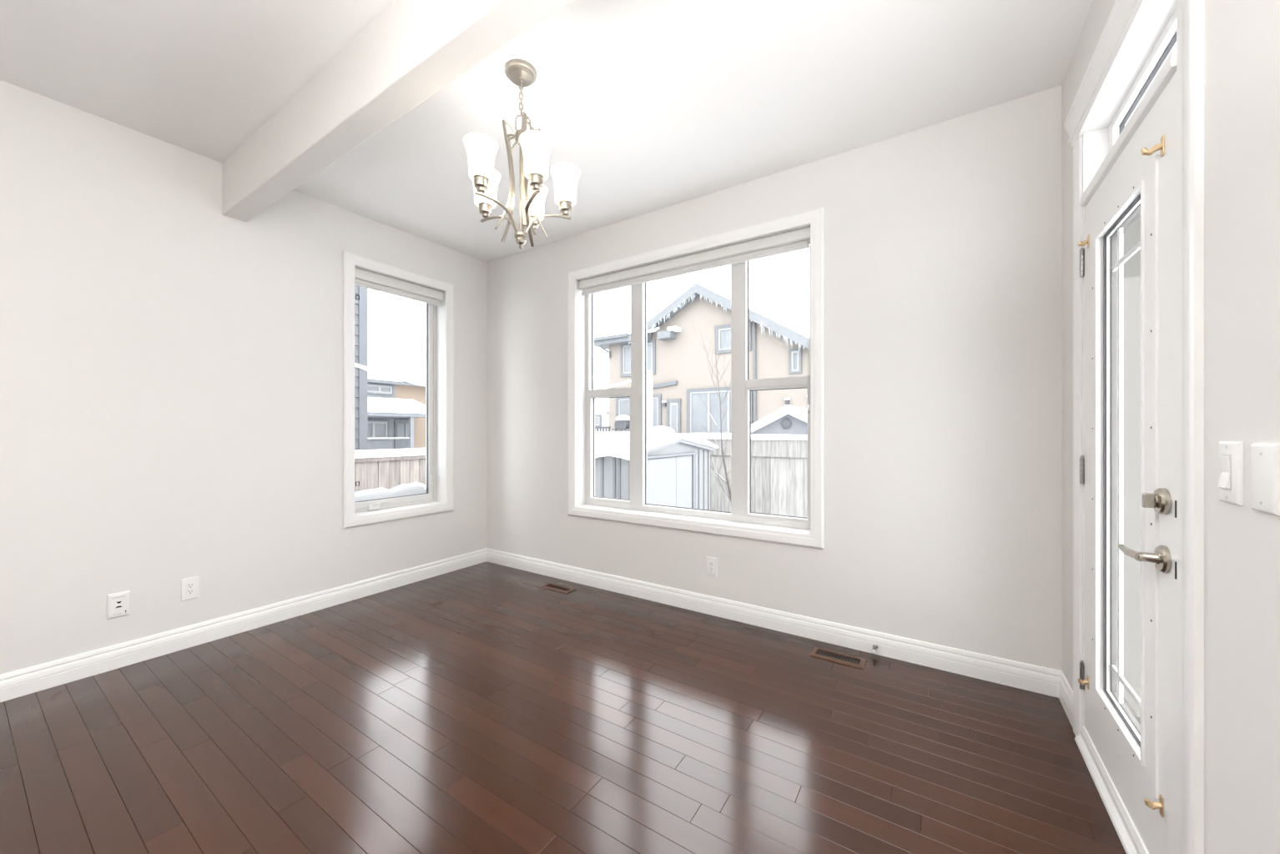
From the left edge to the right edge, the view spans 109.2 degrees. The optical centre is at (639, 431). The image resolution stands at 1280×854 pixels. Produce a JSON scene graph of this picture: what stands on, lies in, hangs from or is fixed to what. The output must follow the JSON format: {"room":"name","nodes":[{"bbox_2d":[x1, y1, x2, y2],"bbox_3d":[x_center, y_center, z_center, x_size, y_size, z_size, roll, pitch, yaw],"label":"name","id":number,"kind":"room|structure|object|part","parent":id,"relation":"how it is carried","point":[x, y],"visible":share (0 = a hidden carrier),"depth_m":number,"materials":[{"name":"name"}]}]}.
{"room":"empty dining room","nodes":[
{"label":"empty dining room","id":0,"kind":"room"},
{"bbox_2d":[0,80,486,675],"bbox_3d":[-3.316,-0.130,1.420,0.200,2.840,6.700,0,0,33],"label":"wall","id":1,"kind":"structure","parent":0,"point":[171,365],"depth_m":2.43,"materials":[{"name":"white paint"}]},
{"bbox_2d":[106,590,130,619],"bbox_3d":[-2.625,0.875,2.291,0.009,0.122,0.076,0,0,33],"label":"plate","id":2,"kind":"object","parent":1,"relation":"attached to","point":[118,604],"visible":1,"depth_m":2.29,"materials":[{"name":"white plastic"}]},
{"bbox_2d":[181,576,199,601],"bbox_3d":[-2.483,0.870,2.512,0.007,0.120,0.074,0,0,33],"label":"wall outlet","id":3,"kind":"object","parent":1,"relation":"attached to","point":[189,587],"visible":1,"depth_m":2.51,"materials":[{"name":"white plastic"}]},
{"bbox_2d":[186,582,194,595],"bbox_3d":[-2.482,0.870,2.510,0.003,0.068,0.034,0,0,33],"label":"receptacle","id":4,"kind":"object","parent":3,"relation":"attached to","point":[189,586],"depth_m":2.51,"materials":[{"name":"white plastic"}]},
{"bbox_2d":[0,548,486,702],"bbox_3d":[-3.172,1.131,1.446,0.014,0.118,6.500,0,0,33],"label":"baseboard","id":5,"kind":"structure","parent":1,"relation":"attached to","point":[18,683],"depth_m":2.54,"materials":[{"name":"white paint"}]},
{"bbox_2d":[342,251,453,529],"bbox_3d":[-1.904,-0.288,3.571,0.214,1.928,0.859,0,0,33],"label":"window","id":6,"kind":"structure","parent":1,"relation":"in","point":[438,497],"depth_m":3.79,"materials":[{"name":"white paint"}]},
{"bbox_3d":[-2.015,0.575,3.452,0.018,0.036,0.092,0,0,33],"label":"crank handle","id":7,"kind":"part","parent":6,"relation":"part of","materials":[{"name":"white plastic"}]},
{"bbox_3d":[-1.980,0.550,3.482,0.021,0.028,0.128,0,0,33],"label":"crank arm","id":8,"kind":"part","parent":6,"relation":"part of","materials":[{"name":"white plastic"}]},
{"bbox_2d":[354,482,425,501],"bbox_3d":[-2.010,0.517,3.642,0.076,0.178,0.690,0,0,33],"label":"snow","id":9,"kind":"object","parent":6,"relation":"on","point":[415,488],"visible":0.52,"depth_m":3.63,"materials":[{"name":"white snow"}]},
{"bbox_3d":[-1.960,-0.288,3.608,0.050,1.733,0.662,0,0,33],"label":"sash","id":10,"kind":"part","parent":6,"relation":"part of","materials":[{"name":"white plastic"}]},
{"bbox_3d":[-1.960,-0.288,3.608,0.060,1.785,0.716,0,0,33],"label":"frame","id":11,"kind":"part","parent":6,"relation":"part of","materials":[{"name":"white plastic"}]},
{"bbox_2d":[354,267,443,307],"bbox_3d":[-1.877,-1.115,3.554,0.072,0.124,0.704,0,0,33],"label":"roller shade","id":12,"kind":"object","parent":6,"relation":"attached to","point":[365,279],"visible":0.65,"depth_m":3.51,"materials":[{"name":"white fabric"}]},
{"bbox_2d":[0,0,1093,262],"bbox_3d":[-1.531,-1.675,0.379,4.329,0.250,6.900,0,0,33],"label":"ceiling","id":13,"kind":"structure","parent":0,"point":[638,107],"depth_m":2.01,"materials":[{"name":"white paint"}]},
{"bbox_2d":[221,0,570,221],"bbox_3d":[-0.735,-1.399,1.603,3.929,0.300,0.113,0,0,33],"label":"ceiling beam","id":14,"kind":"structure","parent":13,"relation":"attached to","point":[412,49],"depth_m":1.75,"materials":[{"name":"white paint"}]},
{"bbox_2d":[473,59,572,248],"bbox_3d":[-0.524,-1.167,1.952,0.490,0.764,0.485,0,0,33],"label":"chandelier","id":15,"kind":"object","parent":13,"relation":"hanging from","point":[521,73],"visible":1,"depth_m":1.95,"materials":[{"name":"silver metal"}]},
{"bbox_2d":[473,174,488,193],"bbox_3d":[-0.633,-0.977,1.811,0.062,0.065,0.062,0,0,33],"label":"socket","id":16,"kind":"object","parent":15,"relation":"attached to","point":[481,181],"depth_m":1.79,"materials":[{"name":"silver metal"}]},
{"bbox_3d":[-0.633,-1.050,1.811,0.048,0.081,0.047,0,0,33],"label":"bulb","id":17,"kind":"part","parent":15,"relation":"part of","materials":[{"name":"white glass"}]},
{"bbox_2d":[478,201,492,218],"bbox_3d":[-0.689,-0.977,2.028,0.062,0.065,0.062,0,0,33],"label":"socket","id":18,"kind":"object","parent":15,"relation":"attached to","point":[485,208],"depth_m":2.01,"materials":[{"name":"silver metal"}]},
{"bbox_3d":[-0.689,-1.050,2.028,0.048,0.081,0.047,0,0,33],"label":"bulb","id":19,"kind":"part","parent":15,"relation":"part of","materials":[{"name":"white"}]},
{"bbox_3d":[-0.585,-0.899,1.869,0.036,0.101,0.199,0,0,33],"label":"arm","id":20,"kind":"part","parent":15,"relation":"part of","materials":[{"name":"silver metal"}]},
{"bbox_3d":[-0.619,-0.899,2.000,0.199,0.101,0.015,0,0,21],"label":"arm","id":21,"kind":"part","parent":15,"relation":"part of","materials":[{"name":"silver metal"}]},
{"bbox_3d":[-0.549,-1.284,1.926,0.060,0.038,0.008,0,0,-41],"label":"scroll rod","id":22,"kind":"part","parent":15,"relation":"part of","materials":[{"name":"silver metal"}]},
{"bbox_3d":[-0.546,-1.233,1.929,0.048,0.053,0.008,0,0,-41],"label":"scroll rod","id":23,"kind":"part","parent":15,"relation":"part of","materials":[{"name":"silver metal"}]},
{"bbox_3d":[-0.550,-1.233,1.981,0.048,0.053,0.008,0,0,31],"label":"scroll rod","id":24,"kind":"part","parent":15,"relation":"part of","materials":[{"name":"silver metal"}]},
{"bbox_3d":[-0.512,-1.044,1.958,0.013,0.396,0.013,0,0,33],"label":"rod","id":25,"kind":"part","parent":15,"relation":"part of","materials":[{"name":"silver metal"}]},
{"bbox_3d":[-0.502,-1.233,2.001,0.008,0.053,0.048,0,0,13],"label":"scroll rod","id":26,"kind":"part","parent":15,"relation":"part of","materials":[{"name":"silver metal"}]},
{"bbox_3d":[-0.505,-0.899,2.073,0.015,0.101,0.199,0,0,3],"label":"arm","id":27,"kind":"part","parent":15,"relation":"part of","materials":[{"name":"silver metal"}]},
{"bbox_3d":[-0.451,-0.899,1.861,0.015,0.101,0.199,0,0,-33],"label":"arm","id":28,"kind":"part","parent":15,"relation":"part of","materials":[{"name":"silver metal"}]},
{"bbox_3d":[-0.468,-1.233,1.962,0.048,0.053,0.008,0,0,-5],"label":"scroll rod","id":29,"kind":"part","parent":15,"relation":"part of","materials":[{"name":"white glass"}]},
{"bbox_3d":[-0.463,-1.284,1.962,0.060,0.039,0.008,0,0,-5],"label":"scroll rod","id":30,"kind":"part","parent":15,"relation":"part of","materials":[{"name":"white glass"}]},
{"bbox_3d":[-0.501,-1.050,2.148,0.048,0.081,0.047,0,0,33],"label":"bulb","id":31,"kind":"part","parent":15,"relation":"part of","materials":[{"name":"white glass"}]},
{"bbox_2d":[529,215,540,230],"bbox_3d":[-0.501,-0.977,2.148,0.062,0.065,0.062,0,0,33],"label":"socket","id":32,"kind":"object","parent":15,"relation":"attached to","point":[534,227],"depth_m":2.13,"materials":[{"name":"silver metal"}]},
{"bbox_2d":[528,171,544,191],"bbox_3d":[-0.410,-0.977,1.798,0.062,0.065,0.062,0,0,33],"label":"socket","id":33,"kind":"object","parent":15,"relation":"attached to","point":[536,178],"depth_m":1.78,"materials":[{"name":"silver metal"}]},
{"bbox_3d":[-0.410,-1.050,1.798,0.048,0.081,0.047,0,0,33],"label":"bulb","id":34,"kind":"part","parent":15,"relation":"part of","materials":[{"name":"white glass"}]},
{"bbox_3d":[-0.401,-0.899,1.987,0.199,0.101,0.015,0,0,-15],"label":"arm","id":35,"kind":"part","parent":15,"relation":"part of","materials":[{"name":"silver metal"}]},
{"bbox_2d":[558,199,572,216],"bbox_3d":[-0.328,-0.977,2.006,0.062,0.065,0.062,0,0,33],"label":"socket","id":36,"kind":"object","parent":15,"relation":"attached to","point":[565,205],"depth_m":1.99,"materials":[{"name":"silver metal"}]},
{"bbox_3d":[-0.328,-1.050,2.006,0.048,0.081,0.047,0,0,33],"label":"bulb","id":37,"kind":"part","parent":15,"relation":"part of","materials":[{"name":"white glass"}]},
{"bbox_2d":[0,561,1126,853],"bbox_3d":[-1.531,1.198,0.379,3.929,0.015,6.500,0,0,33],"label":"floor","id":38,"kind":"structure","parent":0,"point":[481,708],"depth_m":1.72,"materials":[{"name":"brown wood"}]},
{"bbox_2d":[540,583,574,594],"bbox_3d":[-0.621,1.187,3.443,0.266,0.010,0.102,0,0,33],"label":"floor vent","id":39,"kind":"object","parent":38,"relation":"in","point":[555,587],"visible":1,"depth_m":3.43,"materials":[{"name":"brown metal"}]},
{"bbox_2d":[809,646,866,670],"bbox_3d":[1.039,1.187,2.388,0.264,0.010,0.114,0,0,33],"label":"floor vent","id":40,"kind":"object","parent":38,"relation":"in","point":[848,660],"visible":1,"depth_m":2.38,"materials":[{"name":"brown metal"}]},
{"bbox_2d":[486,85,1062,670],"bbox_3d":[0.295,-0.130,3.188,4.329,2.840,0.200,0,0,33],"label":"wall","id":41,"kind":"structure","parent":0,"point":[943,240],"depth_m":2.38,"materials":[{"name":"white paint"}]},
{"bbox_2d":[568,206,824,549],"bbox_3d":[0.287,-0.300,3.179,1.922,1.935,0.214,0,0,33],"label":"window","id":42,"kind":"structure","parent":41,"relation":"in","point":[808,531],"depth_m":3.01,"materials":[{"name":"white paint"}]},
{"bbox_3d":[-0.224,0.136,3.587,0.409,0.830,0.060,0,0,33],"label":"sash","id":43,"kind":"part","parent":42,"relation":"part of","materials":[{"name":"white plastic"}]},
{"bbox_2d":[578,226,810,413],"bbox_3d":[0.269,-0.650,3.150,1.763,1.088,0.072,0,0,33],"label":"roller shade","id":44,"kind":"object","parent":42,"relation":"attached to","point":[798,239],"visible":0.98,"depth_m":3.02,"materials":[{"name":"white fabric"}]},
{"bbox_3d":[0.987,-0.625,2.662,0.014,1.036,0.005,0,0,33],"label":"bead chain","id":45,"kind":"part","parent":44,"relation":"part of","materials":[{"name":"white plastic"}]},
{"bbox_3d":[0.872,0.136,2.875,0.398,0.830,0.060,0,0,33],"label":"sash","id":46,"kind":"part","parent":42,"relation":"part of","materials":[{"name":"white plastic"}]},
{"bbox_2d":[705,556,716,576],"bbox_3d":[0.464,0.878,2.954,0.074,0.120,0.007,0,0,33],"label":"wall outlet","id":47,"kind":"object","parent":41,"relation":"attached to","point":[711,562],"visible":1,"depth_m":2.95,"materials":[{"name":"white plastic"}]},
{"bbox_2d":[709,561,713,572],"bbox_3d":[0.463,0.878,2.953,0.034,0.068,0.003,0,0,33],"label":"receptacle","id":48,"kind":"object","parent":47,"relation":"attached to","point":[711,563],"depth_m":2.95,"materials":[{"name":"white plastic"}]},
{"bbox_2d":[486,548,1062,698],"bbox_3d":[0.236,1.131,3.098,3.929,0.118,0.014,0,0,33],"label":"baseboard","id":49,"kind":"structure","parent":41,"relation":"attached to","point":[1037,679],"depth_m":2.58,"materials":[{"name":"white paint"}]},
{"bbox_2d":[871,645,877,654],"bbox_3d":[1.234,1.151,2.396,0.024,0.024,0.077,0,0,33],"label":"door stop","id":50,"kind":"object","parent":49,"relation":"attached to","point":[874,647],"visible":1,"depth_m":2.39,"materials":[{"name":"metal"}]},
{"bbox_2d":[1062,0,1279,853],"bbox_3d":[0.146,-0.130,-0.830,0.200,2.840,6.700,0,0,33],"label":"wall","id":51,"kind":"structure","parent":0,"point":[1242,37],"depth_m":0.85,"materials":[{"name":"white paint"}]},
{"bbox_2d":[1058,671,1073,728],"bbox_3d":[1.808,1.131,1.923,0.014,0.118,0.272,0,0,33],"label":"baseboard","id":52,"kind":"structure","parent":51,"relation":"attached to","point":[1065,692],"depth_m":1.92,"materials":[{"name":"white paint"}]},
{"bbox_2d":[1063,0,1204,853],"bbox_3d":[1.520,-0.030,1.345,0.256,2.442,1.076,0,0,33],"label":"door","id":53,"kind":"structure","parent":51,"relation":"in","point":[1134,123],"depth_m":1.30,"materials":[{"name":"white paint"}]},
{"bbox_3d":[1.713,0.025,1.781,0.017,2.330,0.070,0,0,33],"label":"casing","id":54,"kind":"part","parent":53,"relation":"part of","materials":[{"name":"white paint"}]},
{"bbox_3d":[1.475,0.116,1.399,0.024,1.638,0.586,0,0,33],"label":"lite frame","id":55,"kind":"part","parent":53,"relation":"part of","materials":[{"name":"white paint"}]},
{"bbox_2d":[1111,227,1140,709],"bbox_3d":[1.492,0.111,1.378,0.010,1.556,0.410,0,0,33],"label":"grille","id":56,"kind":"object","parent":53,"relation":"attached to","point":[1118,682],"depth_m":1.48,"materials":[{"name":"white paint"}]},
{"bbox_3d":[1.494,0.157,1.387,0.045,2.008,0.792,0,0,33],"label":"panel","id":57,"kind":"part","parent":53,"relation":"part of","materials":[{"name":"white paint"}]},
{"bbox_3d":[1.275,0.315,1.186,0.022,0.021,0.113,0,0,28],"label":"lever arm","id":58,"kind":"part","parent":53,"relation":"part of","materials":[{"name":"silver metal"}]},
{"bbox_3d":[1.789,0.316,1.661,0.148,1.750,0.020,0,0,33],"label":"brick moulding","id":59,"kind":"part","parent":53,"relation":"part of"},
{"bbox_3d":[1.553,-1.019,1.348,0.054,0.231,0.800,0,0,33],"label":"transom sash","id":60,"kind":"part","parent":53,"relation":"part of","materials":[{"name":"white paint"}]},
{"bbox_3d":[1.272,0.315,1.132,0.050,0.066,0.066,0,0,33],"label":"lever","id":61,"kind":"part","parent":53,"relation":"part of","materials":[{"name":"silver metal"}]},
{"bbox_3d":[1.265,0.327,1.060,0.024,0.040,0.004,0,0,33],"label":"strike plate","id":62,"kind":"part","parent":53,"relation":"part of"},
{"bbox_3d":[1.265,0.182,1.060,0.024,0.040,0.004,0,0,33],"label":"strike plate","id":63,"kind":"part","parent":53,"relation":"part of","materials":[{"name":"silver metal"}]},
{"bbox_3d":[1.201,0.025,0.993,0.017,2.330,0.070,0,0,33],"label":"casing","id":64,"kind":"part","parent":53,"relation":"part of","materials":[{"name":"white paint"}]},
{"bbox_2d":[1217,441,1243,505],"bbox_3d":[1.123,0.079,0.870,0.014,0.117,0.072,0,0,33],"label":"light switch","id":65,"kind":"object","parent":51,"relation":"attached to","point":[1230,486],"visible":1,"depth_m":0.86,"materials":[{"name":"white plastic"}]},
{"bbox_2d":[1250,443,1279,516],"bbox_3d":[1.065,0.081,0.776,0.008,0.117,0.072,0,0,33],"label":"blank plate","id":66,"kind":"object","parent":51,"relation":"attached to","point":[1265,459],"visible":1,"depth_m":0.77,"materials":[{"name":"white plastic"}]},
{"label":"outside","id":67,"kind":"structure","parent":0,"visible":0},
{"bbox_3d":[6.767,1.990,16.752,120.000,0.100,110.000,0,0,33],"label":"ground","id":68,"kind":"structure","parent":67,"visible":0},
{"bbox_2d":[354,285,367,450],"bbox_3d":[-8.557,-1.135,6.019,5.400,6.250,7.300,0,0,33],"label":"house","id":69,"kind":"structure","parent":68,"relation":"on","point":[361,305],"depth_m":7.49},
{"bbox_2d":[354,448,425,492],"bbox_3d":[-2.994,1.154,6.339,0.140,1.872,7.900,0,0,33],"label":"fence","id":70,"kind":"object","parent":68,"relation":"on","point":[374,469],"visible":0.08,"depth_m":5.89,"materials":[{"name":"brown wood"}]},
{"bbox_3d":[-2.994,0.353,6.339,0.080,0.050,7.900,0,0,33],"label":"rail","id":71,"kind":"part","parent":70,"relation":"part of","materials":[{"name":"brown wood"}]},
{"bbox_2d":[367,362,425,449],"bbox_3d":[-11.459,-0.519,19.354,8.600,5.020,11.500,0,0,33],"label":"house","id":72,"kind":"structure","parent":68,"relation":"on","point":[396,409],"depth_m":17.23,"materials":[{"name":"paint"}]},
{"bbox_3d":[-9.839,-0.044,16.781,0.020,0.630,1.010,0,0,33],"label":"pane","id":73,"kind":"part","parent":72,"relation":"part of","materials":[{"name":"grey glass"}]},
{"bbox_3d":[-9.853,-1.565,16.760,0.020,0.290,1.400,0,0,33],"label":"pane","id":74,"kind":"part","parent":72,"relation":"part of","materials":[{"name":"glass"}]},
{"bbox_3d":[-9.059,0.240,15.468,0.060,0.060,2.600,0,0,33],"label":"porch rail","id":75,"kind":"part","parent":72,"relation":"part of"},
{"bbox_3d":[-9.251,-0.035,17.567,0.030,0.550,0.250,0,0,33],"label":"pane","id":76,"kind":"part","parent":72,"relation":"part of","materials":[{"name":"grey glass"}]},
{"bbox_3d":[-9.205,0.765,17.710,0.070,2.450,0.700,0,0,33],"label":"door","id":77,"kind":"part","parent":72,"relation":"part of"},
{"bbox_3d":[-9.085,-0.035,17.823,0.030,0.550,0.240,0,0,33],"label":"pane","id":78,"kind":"part","parent":72,"relation":"part of","materials":[{"name":"grey glass"}]},
{"bbox_3d":[-8.331,0.716,16.570,0.120,2.550,0.120,0,0,33],"label":"porch post","id":79,"kind":"part","parent":72,"relation":"part of","materials":[{"name":"grey wood"}]},
{"bbox_2d":[354,362,652,431],"bbox_3d":[-1.550,0.490,5.631,0.354,3.200,6.639,0,0,29],"label":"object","id":80,"kind":"object","parent":68,"relation":"on","point":[649,374],"visible":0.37,"depth_m":7.65,"materials":[{"name":"white"}]},
{"bbox_3d":[0.152,0.490,8.409,0.120,3.200,0.120,0,0,33],"label":"cable post","id":81,"kind":"part","parent":80,"relation":"part of","materials":[{"name":"white"}]},
{"bbox_2d":[594,388,609,432],"bbox_3d":[-2.707,-0.534,34.656,5.200,5.050,6.300,0,0,33],"label":"house","id":82,"kind":"structure","parent":68,"relation":"on","point":[602,405],"depth_m":31.21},
{"bbox_3d":[-3.128,-0.710,31.531,0.900,0.600,0.020,0,0,33],"label":"pane","id":83,"kind":"part","parent":82,"relation":"part of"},
{"bbox_2d":[594,431,718,509],"bbox_3d":[-0.240,1.044,6.508,1.914,2.092,2.340,0,0,33],"label":"garden shed","id":84,"kind":"object","parent":68,"relation":"on","point":[678,465],"visible":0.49,"depth_m":5.78,"materials":[{"name":"grey"}]},
{"bbox_3d":[0.226,1.153,5.630,0.025,1.635,0.894,0,0,33],"label":"shed door","id":85,"kind":"part","parent":84,"relation":"part of","materials":[{"name":"white metal"}]},
{"bbox_3d":[0.597,1.153,6.200,0.025,1.635,0.454,0,0,33],"label":"shed door","id":86,"kind":"part","parent":84,"relation":"part of","materials":[{"name":"white metal"}]},
{"bbox_3d":[0.756,1.143,6.431,0.040,1.695,0.085,0,0,33],"label":"door post","id":87,"kind":"part","parent":84,"relation":"part of","materials":[{"name":"grey"}]},
{"bbox_2d":[594,282,809,433],"bbox_3d":[4.791,-2.090,21.602,11.400,8.160,8.620,0,0,33],"label":"stucco house","id":88,"kind":"structure","parent":68,"relation":"on","point":[677,359],"depth_m":18.66,"materials":[{"name":"beige paint"}]},
{"bbox_3d":[-0.092,-3.260,20.375,1.590,1.280,0.020,0,0,33],"label":"pane","id":89,"kind":"part","parent":88,"relation":"part of","materials":[{"name":"glass"}]},
{"bbox_3d":[-0.071,-0.809,20.361,2.140,1.340,0.020,0,0,33],"label":"pane","id":90,"kind":"part","parent":88,"relation":"part of","materials":[{"name":"glass"}]},
{"bbox_2d":[661,401,666,406],"bbox_3d":[1.045,-1.185,19.546,0.180,0.230,0.150,0,0,33],"label":"wall lamp","id":91,"kind":"object","parent":88,"relation":"attached to","point":[663,403],"depth_m":19.51,"materials":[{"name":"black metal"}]},
{"bbox_3d":[1.451,-0.230,19.372,0.430,2.040,0.040,0,0,33],"label":"door panel","id":92,"kind":"part","parent":88,"relation":"part of","materials":[{"name":"white glass"}]},
{"bbox_3d":[1.440,-0.289,19.355,0.670,2.160,0.080,0,0,33],"label":"patio door","id":93,"kind":"part","parent":88,"relation":"part of","materials":[{"name":"white glass"}]},
{"bbox_3d":[1.443,-0.409,19.359,0.230,1.400,0.030,0,0,33],"label":"pane","id":94,"kind":"part","parent":88,"relation":"part of","materials":[{"name":"white glass"}]},
{"bbox_3d":[3.157,-0.759,18.263,2.540,1.740,0.020,0,0,33],"label":"pane","id":95,"kind":"part","parent":88,"relation":"part of","materials":[{"name":"glass"}]},
{"bbox_3d":[3.669,-3.670,17.930,1.220,0.860,0.020,0,0,33],"label":"pane","id":96,"kind":"part","parent":88,"relation":"part of","materials":[{"name":"glass"}]},
{"bbox_2d":[784,398,790,404],"bbox_3d":[5.406,-1.105,16.712,0.180,0.230,0.150,0,0,33],"label":"wall lamp","id":97,"kind":"object","parent":88,"relation":"attached to","point":[787,400],"depth_m":16.68,"materials":[{"name":"black metal"}]},
{"bbox_3d":[5.681,-2.559,16.623,0.280,0.740,0.020,0,0,33],"label":"pane","id":98,"kind":"part","parent":88,"relation":"part of","materials":[{"name":"glass"}]},
{"bbox_2d":[690,322,754,501],"bbox_3d":[1.294,0.072,7.269,0.614,4.041,1.165,0,0,-37],"label":"birch tree","id":99,"kind":"object","parent":68,"relation":"on","point":[722,449],"visible":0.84,"depth_m":7.20,"materials":[{"name":"brown plant"}]},
{"bbox_2d":[683,433,807,517],"bbox_3d":[3.410,1.064,7.040,10.045,2.053,0.175,0,0,33],"label":"fence","id":100,"kind":"object","parent":68,"relation":"on","point":[787,453],"visible":0.11,"depth_m":7.76,"materials":[{"name":"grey wood"}]},
{"bbox_3d":[3.419,0.290,7.013,10.000,0.290,0.080,0,0,33],"label":"rail","id":101,"kind":"part","parent":100,"relation":"part of","materials":[{"name":"grey wood"}]},
{"bbox_3d":[3.420,1.123,7.012,9.998,1.935,0.026,0,0,33],"label":"board panel","id":102,"kind":"part","parent":100,"relation":"part of","materials":[{"name":"grey wood"}]},
{"bbox_2d":[750,405,807,517],"bbox_3d":[4.000,0.696,11.394,2.700,2.590,2.400,0,0,33],"label":"shed","id":103,"kind":"object","parent":68,"relation":"on","point":[788,420],"visible":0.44,"depth_m":10.56,"materials":[{"name":"grey"}]},
{"bbox_2d":[781,418,791,428],"bbox_3d":[3.399,-0.179,10.569,0.240,0.240,0.040,0,0,33],"label":"round vent","id":104,"kind":"object","parent":103,"relation":"attached to","point":[785,423],"depth_m":10.57,"materials":[{"name":"plastic"}]},
{"bbox_3d":[-0.670,1.325,18.246,6.900,1.330,2.800,0,0,33],"label":"deck","id":105,"kind":"object","parent":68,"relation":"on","visible":0},
{"bbox_2d":[594,426,610,432],"bbox_3d":[-2.652,0.243,17.995,3.650,0.835,0.080,0,0,33],"label":"deck railing","id":106,"kind":"object","parent":105,"relation":"on","point":[608,427],"visible":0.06,"depth_m":17.16,"materials":[{"name":"black metal"}]},
{"bbox_3d":[-2.652,-0.142,17.995,3.650,0.065,0.080,0,0,33],"label":"rail","id":107,"kind":"part","parent":106,"relation":"part of","materials":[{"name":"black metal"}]},
{"bbox_2d":[611,415,629,432],"bbox_3d":[-0.628,0.025,17.026,0.800,1.270,0.620,0,0,33],"label":"barbecue","id":108,"kind":"object","parent":105,"relation":"on","point":[622,422],"visible":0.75,"depth_m":16.81,"materials":[{"name":"black metal"}]},
{"bbox_2d":[614,420,629,428],"bbox_3d":[-0.620,-0.260,17.020,0.553,0.340,0.440,0,0,33],"label":"hood","id":109,"kind":"object","parent":108,"relation":"attached to","point":[618,424],"depth_m":16.83,"materials":[{"name":"black metal"}]},
{"bbox_2d":[652,426,675,433],"bbox_3d":[0.739,0.235,16.138,1.000,0.850,1.000,0,0,33],"label":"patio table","id":110,"kind":"object","parent":105,"relation":"on","point":[663,429],"visible":0.46,"depth_m":15.78,"materials":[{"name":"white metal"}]}
]}

